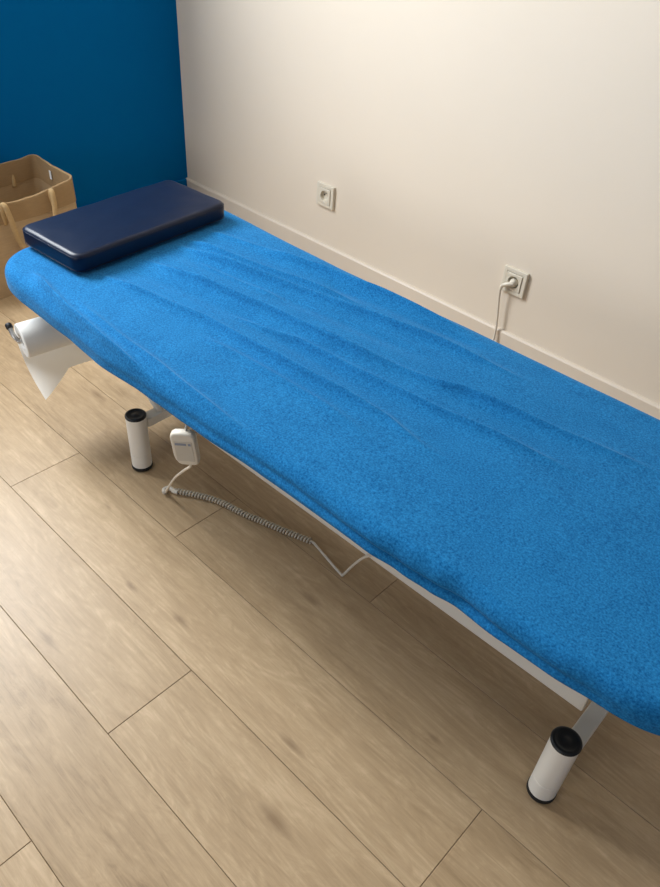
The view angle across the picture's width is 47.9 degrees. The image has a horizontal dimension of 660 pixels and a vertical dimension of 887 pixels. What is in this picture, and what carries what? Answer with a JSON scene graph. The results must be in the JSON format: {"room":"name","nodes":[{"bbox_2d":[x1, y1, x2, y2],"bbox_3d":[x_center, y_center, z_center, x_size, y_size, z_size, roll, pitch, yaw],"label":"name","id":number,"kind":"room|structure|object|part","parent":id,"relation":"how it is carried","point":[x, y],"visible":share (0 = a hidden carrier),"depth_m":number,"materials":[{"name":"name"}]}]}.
{"room":"examination room","nodes":[
{"label":"examination room","id":0,"kind":"room"},
{"bbox_2d":[0,0,186,207],"bbox_3d":[-2.478,-0.973,0.988,0.200,2.660,5.348,34,48,30],"label":"wall","id":1,"kind":"structure","parent":0,"point":[92,89],"depth_m":2.76,"materials":[{"name":"blue paint"}]},
{"bbox_2d":[175,179,186,185],"bbox_3d":[-2.479,0.024,1.725,0.013,0.070,5.335,34,48,30],"label":"baseboard","id":2,"kind":"structure","parent":1,"relation":"attached to","point":[182,181],"depth_m":3.23,"materials":[{"name":"blue paint"}]},
{"bbox_2d":[0,295,659,886],"bbox_3d":[-0.310,1.516,0.252,6.345,0.057,5.648,34,48,30],"label":"floor","id":3,"kind":"structure","parent":0,"point":[192,694],"depth_m":1.43,"materials":[{"name":"brown wood"}]},
{"bbox_2d":[0,154,76,298],"bbox_3d":[-1.107,-0.734,2.534,0.321,0.348,0.437,34,48,30],"label":"shopping bag","id":4,"kind":"object","parent":3,"relation":"on","point":[32,189],"visible":0.69,"depth_m":2.49,"materials":[{"name":"beige paper"}]},
{"bbox_3d":[-1.181,-0.864,2.585,0.039,0.168,0.187,34,48,30],"label":"handle","id":5,"kind":"part","parent":4,"relation":"part of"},
{"bbox_3d":[-0.982,-0.719,2.455,0.046,0.217,0.187,34,48,30],"label":"handle","id":6,"kind":"part","parent":4,"relation":"part of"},
{"bbox_2d":[125,397,607,803],"bbox_3d":[0.024,0.008,1.668,1.726,0.462,0.595,33,48,30],"label":"table","id":7,"kind":"object","parent":3,"relation":"on","point":[564,744],"visible":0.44,"depth_m":1.38,"materials":[{"name":"metal"}]},
{"bbox_2d":[5,322,22,343],"bbox_3d":[-0.550,-0.375,1.877,0.529,0.126,0.046,-20,46,-26],"label":"holder","id":8,"kind":"object","parent":7,"relation":"attached to","point":[9,326],"visible":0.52,"depth_m":1.79,"materials":[{"name":"metal"}]},
{"bbox_3d":[-0.775,-0.283,1.791,0.016,0.019,0.019,-24,48,-26],"label":"knob","id":9,"kind":"part","parent":8,"relation":"part of","materials":[{"name":"black plastic"}]},
{"bbox_3d":[-0.556,-0.354,1.903,0.520,0.037,0.038,-24,48,-26],"label":"rod","id":10,"kind":"part","parent":8,"relation":"part of","materials":[{"name":"metal"}]},
{"bbox_2d":[14,317,91,399],"bbox_3d":[-0.552,-0.300,1.925,0.478,0.195,0.146,-22,47,-28],"label":"paper roll","id":11,"kind":"object","parent":8,"relation":"hanging from","point":[47,353],"visible":0.34,"depth_m":1.87,"materials":[{"name":"white paper"}]},
{"bbox_3d":[-0.480,-0.009,1.865,0.050,0.152,0.050,33,48,30],"label":"leg","id":12,"kind":"part","parent":7,"relation":"part of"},
{"bbox_2d":[162,424,372,576],"bbox_3d":[-0.177,0.096,1.573,0.589,0.426,0.230,21,43,19],"label":"remote control","id":13,"kind":"object","parent":7,"relation":"hanging from","point":[184,442],"visible":0.98,"depth_m":1.62,"materials":[{"name":"beige plastic"}]},
{"bbox_3d":[-0.211,0.169,1.802,0.377,0.016,0.033,18,42,16],"label":"coiled cord","id":14,"kind":"part","parent":13,"relation":"part of","materials":[{"name":"plastic"}]},
{"bbox_3d":[0.019,0.234,1.647,0.019,0.142,0.206,-26,49,-31],"label":"straight cord","id":15,"kind":"part","parent":13,"relation":"part of","materials":[{"name":"plastic"}]},
{"bbox_2d":[5,210,659,735],"bbox_3d":[0.024,-0.153,1.515,1.754,0.082,0.662,33,48,30],"label":"fitted sheet","id":16,"kind":"object","parent":7,"relation":"on","point":[522,495],"visible":0.9,"depth_m":1.35,"materials":[{"name":"blue fabric"}]},
{"bbox_2d":[22,180,223,271],"bbox_3d":[-0.509,-0.562,1.877,0.232,0.050,0.470,30,47,28],"label":"pillow","id":17,"kind":"object","parent":16,"relation":"on","point":[88,237],"visible":1,"depth_m":1.82,"materials":[{"name":"blue leather"}]},
{"bbox_3d":[0.043,0.190,1.619,1.155,0.046,0.026,33,48,30],"label":"rail","id":18,"kind":"part","parent":7,"relation":"part of","materials":[{"name":"white metal"}]},
{"bbox_3d":[0.384,0.552,1.272,0.050,0.159,0.050,33,48,30],"label":"leg","id":19,"kind":"part","parent":7,"relation":"part of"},
{"bbox_2d":[176,0,659,403],"bbox_3d":[1.653,-0.654,0.988,6.445,2.660,0.100,34,48,30],"label":"wall","id":20,"kind":"structure","parent":0,"point":[458,142],"depth_m":2.25,"materials":[{"name":"beige paint"}]},
{"bbox_2d":[316,181,334,209],"bbox_3d":[-0.017,-0.904,2.707,0.083,0.083,0.014,34,48,30],"label":"wall outlet","id":21,"kind":"object","parent":20,"relation":"attached to","point":[325,192],"visible":1,"depth_m":2.70,"materials":[{"name":"plastic"}]},
{"bbox_2d":[186,177,659,419],"bbox_3d":[1.541,0.313,1.750,6.045,0.070,0.013,34,48,30],"label":"baseboard","id":22,"kind":"structure","parent":20,"relation":"attached to","point":[296,238],"depth_m":2.58,"materials":[{"name":"paint"}]},
{"bbox_2d":[501,265,528,298],"bbox_3d":[0.571,-0.502,2.303,0.083,0.083,0.014,34,48,30],"label":"wall outlet","id":23,"kind":"object","parent":20,"relation":"attached to","point":[510,272],"visible":0.98,"depth_m":2.29,"materials":[{"name":"plastic"}]},
{"bbox_2d":[492,278,517,340],"bbox_3d":[0.311,-0.237,2.147,0.049,0.255,0.782,30,46,27],"label":"plug","id":24,"kind":"object","parent":23,"relation":"attached to","point":[513,282],"visible":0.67,"depth_m":2.33,"materials":[{"name":"plastic"}]}
]}

